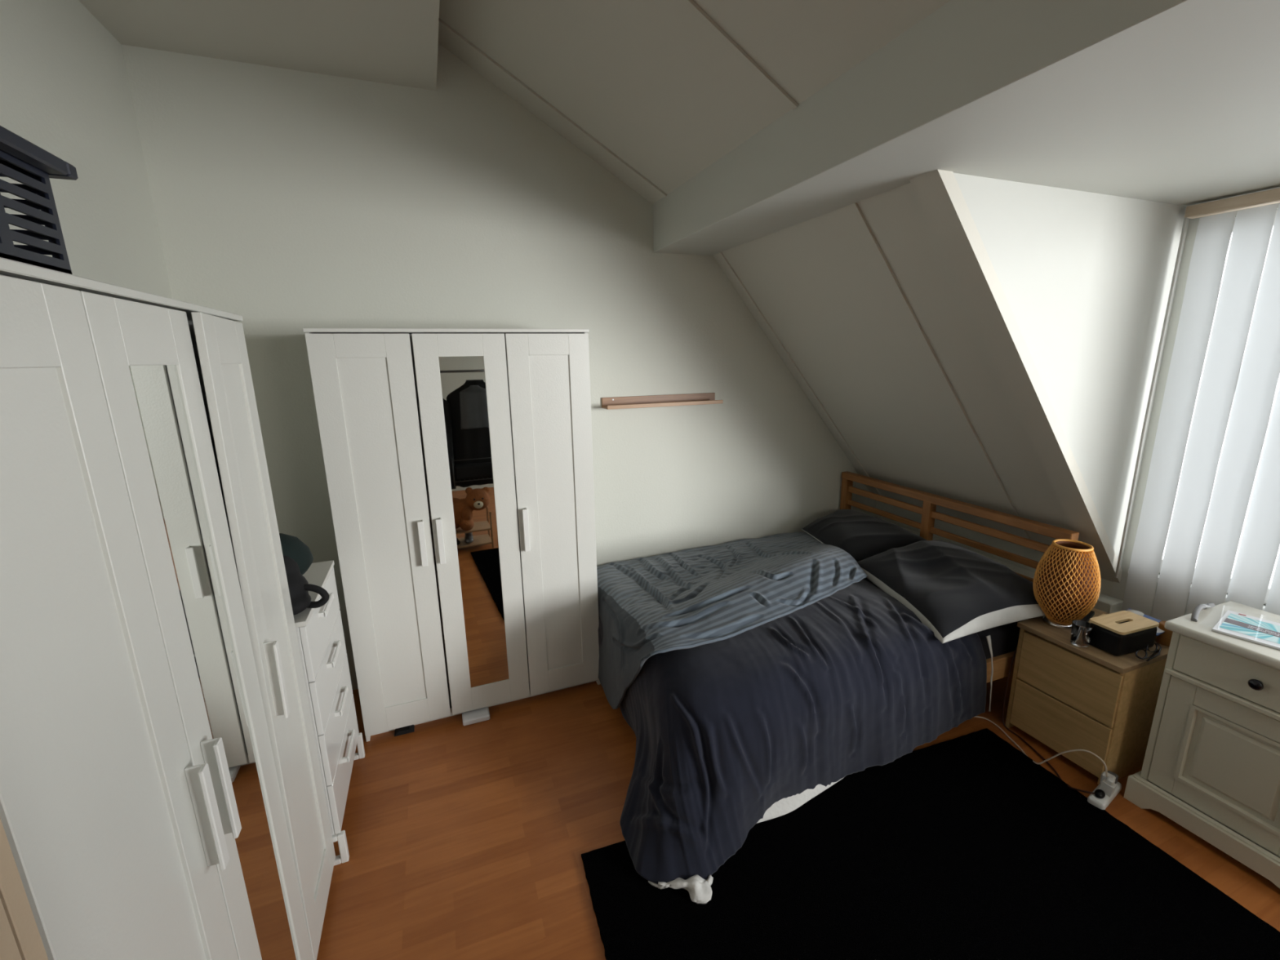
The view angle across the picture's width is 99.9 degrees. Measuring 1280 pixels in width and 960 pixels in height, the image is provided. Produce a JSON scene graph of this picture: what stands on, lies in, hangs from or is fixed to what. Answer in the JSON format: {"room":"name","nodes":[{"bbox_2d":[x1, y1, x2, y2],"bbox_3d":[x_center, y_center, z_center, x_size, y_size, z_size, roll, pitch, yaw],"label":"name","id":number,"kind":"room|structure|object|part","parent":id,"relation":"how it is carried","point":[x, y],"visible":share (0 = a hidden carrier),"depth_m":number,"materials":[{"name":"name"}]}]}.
{"room":"attic bedroom","nodes":[
{"label":"attic bedroom","id":0,"kind":"room"},
{"bbox_2d":[0,0,172,298],"bbox_3d":[-1.061,0.229,-0.163,0.120,3.200,5.700,-6,14,-20],"label":"wall","id":1,"kind":"structure","parent":0,"point":[65,91],"depth_m":1.82,"materials":[{"name":"grey paint"}]},
{"bbox_2d":[78,0,439,90],"bbox_3d":[-0.540,-1.440,-0.329,1.295,0.490,5.700,-6,14,-20],"label":"ceiling","id":2,"kind":"structure","parent":0,"point":[389,42],"depth_m":2.07,"materials":[{"name":"grey paint"}]},
{"bbox_2d":[120,43,875,689],"bbox_3d":[-0.142,-0.760,3.180,4.400,3.600,0.120,-6,14,-20],"label":"wall","id":3,"kind":"structure","parent":0,"point":[286,202],"depth_m":2.70,"materials":[{"name":"grey paint"}]},
{"bbox_2d":[601,392,723,409],"bbox_3d":[0.143,-0.476,3.228,0.745,0.060,0.115,-6,14,-20],"label":"wall shelf","id":4,"kind":"object","parent":3,"relation":"attached to","point":[669,400],"visible":1,"depth_m":3.23,"materials":[{"name":"brown wood"}]},
{"bbox_2d":[438,0,950,204],"bbox_3d":[0.566,-1.289,0.145,1.300,0.858,5.700,-6,14,-20],"label":"ceiling","id":5,"kind":"structure","parent":0,"point":[649,81],"depth_m":2.03,"materials":[{"name":"grey paint"}]},
{"bbox_2d":[438,17,666,197],"bbox_3d":[-0.412,-1.773,2.572,1.175,0.673,0.020,-6,14,-20],"label":"trim","id":6,"kind":"structure","parent":5,"relation":"attached to","point":[441,22],"depth_m":2.55,"materials":[{"name":"grey paint"}]},
{"bbox_2d":[681,0,798,109],"bbox_3d":[-0.014,-1.550,1.571,1.175,0.673,0.020,-6,14,-20],"label":"trim","id":7,"kind":"structure","parent":5,"relation":"attached to","point":[691,4],"depth_m":1.74,"materials":[{"name":"grey paint"}]},
{"bbox_2d":[316,674,1279,959],"bbox_3d":[0.967,1.616,1.019,4.500,0.100,5.820,-6,14,-20],"label":"floor","id":8,"kind":"structure","parent":0,"point":[468,842],"depth_m":2.06,"materials":[{"name":"laminate"}]},
{"bbox_2d":[0,817,48,959],"bbox_3d":[-0.723,0.846,0.074,0.518,1.880,1.077,-6,14,-20],"label":"door","id":9,"kind":"structure","parent":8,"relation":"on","point":[20,939],"depth_m":0.58,"materials":[{"name":"beige laminate"}]},
{"bbox_3d":[-0.578,0.762,0.384,0.016,1.860,0.528,-6,14,-20],"label":"door","id":10,"kind":"part","parent":9,"relation":"part of","materials":[{"name":"beige laminate"}]},
{"bbox_2d":[0,257,335,959],"bbox_3d":[-1.105,0.604,1.112,0.544,1.900,1.174,-6,14,-20],"label":"wardrobe","id":11,"kind":"object","parent":8,"relation":"on","point":[162,794],"visible":1,"depth_m":0.89,"materials":[{"name":"white wood"}]},
{"bbox_2d":[0,125,78,274],"bbox_3d":[-0.921,-0.329,0.554,0.356,0.158,0.438,-6,14,-20],"label":"plastic crate","id":12,"kind":"object","parent":11,"relation":"on","point":[21,161],"visible":0.98,"depth_m":0.73,"materials":[{"name":"black plastic"}]},
{"bbox_3d":[-0.760,0.650,0.831,0.018,1.834,0.385,-6,14,-20],"label":"door","id":13,"kind":"part","parent":11,"relation":"part of","materials":[{"name":"white wood"}]},
{"bbox_3d":[-0.902,0.571,1.186,0.018,1.834,0.385,-6,14,-20],"label":"door","id":14,"kind":"part","parent":11,"relation":"part of","materials":[{"name":"white wood"}]},
{"bbox_3d":[-0.792,0.620,0.980,0.034,0.214,0.026,-6,14,-20],"label":"handle","id":15,"kind":"part","parent":11,"relation":"part of","materials":[{"name":"white"}]},
{"bbox_2d":[128,364,297,959],"bbox_3d":[-0.902,0.565,1.184,0.009,1.602,0.207,-6,14,-20],"label":"mirror","id":16,"kind":"object","parent":11,"relation":"attached to","point":[159,393],"depth_m":1.14,"materials":[{"name":"silver metal"}]},
{"bbox_3d":[-0.818,0.605,1.047,0.034,0.214,0.026,-6,14,-20],"label":"handle","id":17,"kind":"part","parent":11,"relation":"part of","materials":[{"name":"white"}]},
{"bbox_3d":[-1.031,0.491,1.545,0.042,1.834,0.385,-6,14,-20],"label":"door","id":18,"kind":"part","parent":11,"relation":"part of","materials":[{"name":"white wood"}]},
{"bbox_3d":[-0.952,0.525,1.404,0.038,0.214,0.026,-6,14,-20],"label":"handle","id":19,"kind":"part","parent":11,"relation":"part of","materials":[{"name":"white plastic"}]},
{"bbox_2d":[293,560,364,865],"bbox_3d":[-1.394,0.884,2.027,0.504,0.952,0.589,-6,14,-20],"label":"dresser","id":20,"kind":"object","parent":8,"relation":"on","point":[319,630],"visible":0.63,"depth_m":1.97,"materials":[{"name":"white wood"}]},
{"bbox_2d":[279,533,329,615],"bbox_3d":[-1.241,0.318,1.850,0.353,0.239,0.339,4,14,22],"label":"bag","id":21,"kind":"object","parent":20,"relation":"on","point":[299,587],"depth_m":1.82,"materials":[{"name":"black fabric"}]},
{"bbox_3d":[-1.268,0.277,1.895,0.198,0.179,0.174,-6,14,-20],"label":"cap","id":22,"kind":"part","parent":21,"relation":"part of","materials":[{"name":"fabric"}]},
{"bbox_3d":[-1.197,0.516,2.027,0.019,0.200,0.575,-6,14,-20],"label":"drawer","id":23,"kind":"part","parent":20,"relation":"part of","materials":[{"name":"white wood"}]},
{"bbox_3d":[-1.175,0.468,2.013,0.025,0.024,0.175,-6,14,-20],"label":"handle","id":24,"kind":"part","parent":20,"relation":"part of","materials":[{"name":"white"}]},
{"bbox_3d":[-1.194,0.715,2.072,0.019,0.200,0.575,-6,14,-20],"label":"drawer","id":25,"kind":"part","parent":20,"relation":"part of","materials":[{"name":"white wood"}]},
{"bbox_3d":[-1.171,0.666,2.058,0.025,0.024,0.175,-6,14,-20],"label":"handle","id":26,"kind":"part","parent":20,"relation":"part of","materials":[{"name":"white"}]},
{"bbox_3d":[-1.191,0.913,2.118,0.019,0.200,0.575,-6,14,-20],"label":"drawer","id":27,"kind":"part","parent":20,"relation":"part of","materials":[{"name":"white wood"}]},
{"bbox_3d":[-1.168,0.864,2.104,0.025,0.024,0.175,-6,14,-20],"label":"handle","id":28,"kind":"part","parent":20,"relation":"part of","materials":[{"name":"white"}]},
{"bbox_3d":[-1.187,1.111,2.164,0.019,0.200,0.575,-6,14,-20],"label":"drawer","id":29,"kind":"part","parent":20,"relation":"part of","materials":[{"name":"white wood"}]},
{"bbox_3d":[-1.165,1.062,2.150,0.025,0.024,0.175,-6,14,-20],"label":"handle","id":30,"kind":"part","parent":20,"relation":"part of","materials":[{"name":"white"}]},
{"bbox_2d":[394,724,414,736],"bbox_3d":[-1.163,1.214,2.654,0.090,0.022,0.100,-6,14,-20],"label":"scrap","id":31,"kind":"object","parent":8,"relation":"on","point":[405,730],"visible":0.43,"depth_m":2.62,"materials":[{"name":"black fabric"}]},
{"bbox_2d":[302,328,600,742],"bbox_3d":[-0.857,0.222,2.754,1.180,1.900,0.544,-6,14,-20],"label":"wardrobe","id":32,"kind":"object","parent":8,"relation":"on","point":[458,462],"visible":0.99,"depth_m":2.50,"materials":[{"name":"white wood"}]},
{"bbox_3d":[-1.136,0.294,2.406,0.382,1.834,0.018,-6,14,-21],"label":"door","id":33,"kind":"part","parent":32,"relation":"part of","materials":[{"name":"white wood"}]},
{"bbox_3d":[-0.985,0.288,2.438,0.026,0.214,0.034,-6,14,-20],"label":"handle","id":34,"kind":"part","parent":32,"relation":"part of","materials":[{"name":"white"}]},
{"bbox_3d":[-0.914,0.280,2.466,0.026,0.214,0.034,-6,14,-20],"label":"handle","id":35,"kind":"part","parent":32,"relation":"part of","materials":[{"name":"white"}]},
{"bbox_3d":[-0.772,0.256,2.547,0.384,1.834,0.018,-6,14,-21],"label":"door","id":36,"kind":"part","parent":32,"relation":"part of","materials":[{"name":"white wood"}]},
{"bbox_2d":[438,355,509,688],"bbox_3d":[-0.773,0.243,2.545,0.190,1.616,0.009,-6,14,-21],"label":"mirror","id":37,"kind":"object","parent":32,"relation":"attached to","point":[464,396],"depth_m":2.52,"materials":[{"name":"silver metal"}]},
{"bbox_3d":[-0.553,0.242,2.606,0.026,0.214,0.034,-6,14,-20],"label":"handle","id":38,"kind":"part","parent":32,"relation":"part of","materials":[{"name":"white"}]},
{"bbox_3d":[-0.411,0.217,2.687,0.385,1.834,0.018,-6,14,-21],"label":"door","id":39,"kind":"part","parent":32,"relation":"part of","materials":[{"name":"white wood"}]},
{"bbox_2d":[462,706,489,725],"bbox_3d":[-0.841,1.183,2.745,0.130,0.030,0.155,-6,14,-20],"label":"paper slab","id":40,"kind":"object","parent":8,"relation":"on","point":[482,714],"visible":0.56,"depth_m":2.69,"materials":[{"name":"white paper"}]},
{"bbox_2d":[581,728,1279,959],"bbox_3d":[0.953,1.431,1.570,2.055,0.012,1.569,-6,14,-20],"label":"rug","id":41,"kind":"object","parent":8,"relation":"on","point":[966,846],"visible":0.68,"depth_m":1.81,"materials":[{"name":"black carpet"}]},
{"bbox_2d":[648,874,713,903],"bbox_3d":[0.146,1.359,1.803,0.221,0.049,0.113,-3,13,-11],"label":"cloth","id":42,"kind":"object","parent":41,"relation":"on","point":[700,890],"visible":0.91,"depth_m":1.79,"materials":[{"name":"grey fabric"}]},
{"bbox_2d":[840,471,1079,683],"bbox_3d":[0.849,0.642,2.969,2.030,0.930,1.528,-6,14,-20],"label":"bed","id":43,"kind":"object","parent":8,"relation":"on","point":[1001,664],"visible":0.29,"depth_m":3.04,"materials":[{"name":"brown wood"}]},
{"bbox_2d":[598,577,993,884],"bbox_3d":[0.623,0.830,2.800,1.945,0.629,1.719,-6,14,-20],"label":"duvet","id":44,"kind":"object","parent":43,"relation":"on","point":[850,681],"depth_m":2.12,"materials":[{"name":"blue fabric"}]},
{"bbox_3d":[0.626,1.247,2.143,0.479,0.078,0.071,-7,14,-23],"label":"sheet edge","id":45,"kind":"part","parent":44,"relation":"part of","materials":[{"name":"white fabric"}]},
{"bbox_2d":[857,540,1044,644],"bbox_3d":[1.530,0.493,2.700,0.780,0.220,0.795,-6,14,-20],"label":"pillow","id":46,"kind":"object","parent":44,"relation":"on","point":[955,591],"visible":0.91,"depth_m":2.55,"materials":[{"name":"grey fabric"}]},
{"bbox_3d":[1.506,0.421,3.982,0.055,0.884,0.055,-6,14,-20],"label":"headboard post","id":47,"kind":"part","parent":43,"relation":"part of","materials":[{"name":"brown wood"}]},
{"bbox_3d":[1.754,0.342,3.293,0.050,0.440,0.055,-6,14,-20],"label":"headboard post","id":48,"kind":"part","parent":43,"relation":"part of","materials":[{"name":"brown wood"}]},
{"bbox_3d":[1.089,0.962,2.339,1.975,0.110,0.028,-6,14,-20],"label":"rail","id":49,"kind":"part","parent":43,"relation":"part of","materials":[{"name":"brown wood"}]},
{"bbox_2d":[976,617,1035,659],"bbox_3d":[0.819,0.710,2.995,1.960,0.185,1.470,-6,14,-20],"label":"mattress","id":50,"kind":"object","parent":43,"relation":"on","point":[1005,637],"visible":0.09,"depth_m":2.56,"materials":[{"name":"black fabric"}]},
{"bbox_2d":[596,532,866,709],"bbox_3d":[0.637,0.709,3.029,1.815,0.666,1.259,-6,14,-20],"label":"cover","id":51,"kind":"object","parent":50,"relation":"on","point":[712,593],"visible":0.87,"depth_m":2.64,"materials":[{"name":"grey fabric"}]},
{"bbox_2d":[801,509,926,561],"bbox_3d":[1.355,0.342,3.439,0.561,0.181,0.740,-6,14,-20],"label":"pillow","id":52,"kind":"object","parent":50,"relation":"on","point":[862,535],"visible":0.88,"depth_m":3.31,"materials":[{"name":"grey fabric"}]},
{"bbox_2d":[974,715,1107,777],"bbox_3d":[1.721,1.139,2.411,0.134,0.178,0.606,-6,14,-20],"label":"cord","id":53,"kind":"object","parent":8,"relation":"on","point":[999,727],"visible":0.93,"depth_m":2.29,"materials":[{"name":"beige plastic"}]},
{"bbox_2d":[1001,644,1094,794],"bbox_3d":[1.779,1.008,2.334,0.067,0.472,0.506,-1,13,-1],"label":"lamp cord","id":54,"kind":"object","parent":8,"relation":"on","point":[1015,652],"visible":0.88,"depth_m":2.53,"materials":[{"name":"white plastic"}]},
{"bbox_2d":[1004,607,1169,784],"bbox_3d":[2.032,0.941,2.425,0.472,0.552,0.414,-6,14,-20],"label":"nightstand","id":55,"kind":"object","parent":8,"relation":"on","point":[1064,695],"visible":0.77,"depth_m":2.27,"materials":[{"name":"brown wood"}]},
{"bbox_3d":[1.841,1.083,2.371,0.018,0.235,0.382,-6,14,-20],"label":"drawer","id":56,"kind":"part","parent":55,"relation":"part of","materials":[{"name":"brown wood"}]},
{"bbox_2d":[1032,538,1100,630],"bbox_3d":[1.909,0.467,2.411,0.235,0.381,0.235,-5,13,-15],"label":"table lamp","id":57,"kind":"object","parent":55,"relation":"on","point":[1066,584],"visible":0.98,"depth_m":2.34,"materials":[{"name":"wicker"}]},
{"bbox_3d":[1.837,0.847,2.317,0.018,0.234,0.382,-6,14,-20],"label":"drawer","id":58,"kind":"part","parent":55,"relation":"part of","materials":[{"name":"brown wood"}]},
{"bbox_2d":[1070,619,1093,648],"bbox_3d":[1.855,0.649,2.262,0.072,0.094,0.072,-6,14,-20],"label":"drinking glass","id":59,"kind":"object","parent":55,"relation":"on","point":[1081,631],"visible":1,"depth_m":2.24,"materials":[{"name":"white"}]},
{"bbox_2d":[1080,610,1094,622],"bbox_3d":[2.050,0.629,2.510,0.150,0.016,0.085,-11,16,-38],"label":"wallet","id":60,"kind":"object","parent":55,"relation":"on","point":[1091,613],"visible":0.26,"depth_m":2.47,"materials":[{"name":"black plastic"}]},
{"bbox_2d":[1089,610,1159,656],"bbox_3d":[2.011,0.641,2.245,0.234,0.113,0.128,-5,14,-18],"label":"tissue box","id":61,"kind":"object","parent":55,"relation":"on","point":[1121,633],"visible":0.94,"depth_m":2.20,"materials":[{"name":"black plastic"}]},
{"bbox_3d":[2.010,0.591,2.233,0.238,0.010,0.138,-6,14,-20],"label":"lid","id":62,"kind":"part","parent":61,"relation":"part of","materials":[{"name":"brown wood"}]},
{"bbox_2d":[1127,609,1143,616],"bbox_3d":[2.188,0.621,2.382,0.056,0.084,0.056,-6,14,-20],"label":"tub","id":63,"kind":"object","parent":55,"relation":"on","point":[1135,611],"visible":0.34,"depth_m":2.37,"materials":[{"name":"white plastic"}]},
{"bbox_2d":[1135,643,1161,661],"bbox_3d":[2.071,0.697,2.185,0.192,0.026,0.046,-8,15,-28],"label":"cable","id":64,"kind":"object","parent":55,"relation":"on","point":[1156,650],"visible":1,"depth_m":2.18,"materials":[{"name":"black plastic"}]},
{"bbox_2d":[1155,621,1173,646],"bbox_3d":[2.219,0.646,2.263,0.066,0.088,0.066,-6,14,-20],"label":"jar","id":65,"kind":"object","parent":55,"relation":"on","point":[1165,638],"visible":0.4,"depth_m":2.25,"materials":[{"name":"brown"}]},
{"bbox_2d":[1125,608,1164,635],"bbox_3d":[2.175,0.613,2.326,0.097,0.033,0.171,-4,13,-15],"label":"magazine","id":66,"kind":"object","parent":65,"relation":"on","point":[1159,631],"visible":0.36,"depth_m":2.30,"materials":[{"name":"blue paper"}]},
{"bbox_2d":[1087,770,1121,809],"bbox_3d":[1.876,1.233,2.163,0.200,0.105,0.058,-9,15,-32],"label":"power strip","id":67,"kind":"object","parent":8,"relation":"on","point":[1108,788],"visible":0.98,"depth_m":2.13,"materials":[{"name":"white plastic"}]},
{"bbox_2d":[1123,600,1279,888],"bbox_3d":[2.251,0.934,1.928,0.450,0.781,0.520,-6,14,-20],"label":"base cabinet","id":68,"kind":"object","parent":8,"relation":"on","point":[1211,766],"visible":0.98,"depth_m":1.91,"materials":[{"name":"beige paint"}]},
{"bbox_2d":[1190,604,1210,622],"bbox_3d":[2.108,0.497,2.028,0.158,0.039,0.029,-9,15,-31],"label":"band","id":69,"kind":"object","parent":68,"relation":"on","point":[1194,616],"visible":1,"depth_m":2.02,"materials":[{"name":"grey plastic"}]},
{"bbox_2d":[1205,602,1215,608],"bbox_3d":[2.208,0.487,2.086,0.045,0.018,0.020,-6,14,-20],"label":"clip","id":70,"kind":"object","parent":68,"relation":"on","point":[1212,605],"visible":0.6,"depth_m":2.08,"materials":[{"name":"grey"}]},
{"bbox_3d":[2.081,1.002,1.875,0.023,0.462,0.432,-6,14,-20],"label":"door","id":71,"kind":"part","parent":68,"relation":"part of","materials":[{"name":"beige paint"}]},
{"bbox_3d":[2.071,0.762,1.819,0.028,0.018,0.462,-6,14,-20],"label":"moulding","id":72,"kind":"part","parent":68,"relation":"part of","materials":[{"name":"beige paint"}]},
{"bbox_3d":[2.077,0.680,1.802,0.020,0.142,0.432,-6,14,-20],"label":"drawer","id":73,"kind":"part","parent":68,"relation":"part of","materials":[{"name":"beige paint"}]},
{"bbox_2d":[1211,609,1279,649],"bbox_3d":[2.233,0.541,1.850,0.274,0.018,0.390,-10,16,-33],"label":"book","id":74,"kind":"object","parent":68,"relation":"on","point":[1263,632],"visible":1,"depth_m":1.91,"materials":[{"name":"white paper"}]},
{"bbox_2d":[1219,613,1279,644],"bbox_3d":[2.235,0.541,1.847,0.246,0.001,0.345,-6,14,-20],"label":"art","id":75,"kind":"object","parent":74,"relation":"on","point":[1226,625],"depth_m":1.92},
{"bbox_3d":[2.053,0.680,1.790,0.033,0.037,0.037,-6,14,-20],"label":"knob","id":76,"kind":"part","parent":68,"relation":"part of","materials":[{"name":"black metal"}]},
{"bbox_2d":[712,182,1078,552],"bbox_3d":[1.413,-0.518,2.963,1.800,1.985,1.500,-6,14,-20],"label":"wall","id":77,"kind":"structure","parent":0,"point":[820,283],"depth_m":2.70,"materials":[{"name":"grey paint"}]},
{"bbox_2d":[718,252,886,504],"bbox_3d":[1.138,-0.579,3.554,1.448,1.696,0.028,-6,14,-20],"label":"trim","id":78,"kind":"structure","parent":77,"relation":"attached to","point":[721,254],"depth_m":3.44,"materials":[{"name":"grey paint"}]},
{"bbox_2d":[849,202,1035,551],"bbox_3d":[1.526,-0.361,2.581,1.448,1.696,0.028,-6,14,-20],"label":"trim","id":79,"kind":"structure","parent":77,"relation":"attached to","point":[856,210],"depth_m":2.45,"materials":[{"name":"grey paint"}]},
{"bbox_2d":[653,0,1279,255],"bbox_3d":[1.270,-0.943,0.530,0.375,0.402,5.650,-6,14,-20],"label":"beam","id":80,"kind":"structure","parent":77,"relation":"attached to","point":[971,80],"depth_m":1.38,"materials":[{"name":"grey paint"}]},
{"bbox_2d":[874,500,1113,595],"bbox_3d":[2.135,0.549,3.455,0.115,0.850,1.560,-6,14,-20],"label":"wall","id":81,"kind":"structure","parent":0,"point":[1106,585],"depth_m":3.35,"materials":[{"name":"grey paint"}]},
{"bbox_2d":[882,519,1123,613],"bbox_3d":[2.046,0.707,3.422,0.105,0.560,1.620,-6,14,-20],"label":"trim","id":82,"kind":"structure","parent":81,"relation":"attached to","point":[1105,603],"depth_m":2.68,"materials":[{"name":"grey paint"}]},
{"bbox_2d":[1110,202,1279,615],"bbox_3d":[3.151,0.349,0.682,0.120,2.450,4.140,-6,14,-20],"label":"wall window","id":83,"kind":"structure","parent":81,"relation":"in","point":[1117,592],"depth_m":2.44,"materials":[{"name":"grey paint"}]},
{"bbox_2d":[1115,187,1279,621],"bbox_3d":[2.987,0.234,0.732,0.110,2.016,3.795,-6,14,-20],"label":"vertical blind","id":84,"kind":"object","parent":83,"relation":"attached to","point":[1254,386],"visible":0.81,"depth_m":2.20,"materials":[{"name":"white fabric"}]},
{"bbox_3d":[2.971,-0.726,0.511,0.060,0.044,3.795,-6,14,-20],"label":"head rail","id":85,"kind":"part","parent":84,"relation":"part of","materials":[{"name":"brown wood"}]},
{"bbox_2d":[1128,208,1277,610],"bbox_3d":[3.078,0.067,0.708,0.125,1.570,3.795,-6,14,-20],"label":"window","id":86,"kind":"structure","parent":83,"relation":"attached to","point":[1269,584],"depth_m":2.21,"materials":[{"name":"white"}]},
{"bbox_2d":[953,173,1189,566],"bbox_3d":[1.682,-0.278,2.255,1.460,1.705,0.080,-6,14,-20],"label":"wall","id":87,"kind":"structure","parent":0,"point":[1085,278],"depth_m":2.19,"materials":[{"name":"grey paint"}]},
{"bbox_2d":[909,169,1122,583],"bbox_3d":[1.658,-0.255,2.260,1.490,1.732,0.113,-6,14,-20],"label":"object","id":88,"kind":"structure","parent":87,"relation":"attached to","point":[939,193],"depth_m":2.10,"materials":[{"name":"grey paint"}]},
{"bbox_2d":[944,47,1279,205],"bbox_3d":[2.475,-0.735,0.204,1.607,0.102,4.200,-6,14,-20],"label":"ceiling","id":89,"kind":"structure","parent":0,"point":[1215,135],"depth_m":1.59,"materials":[{"name":"grey paint"}]}
]}

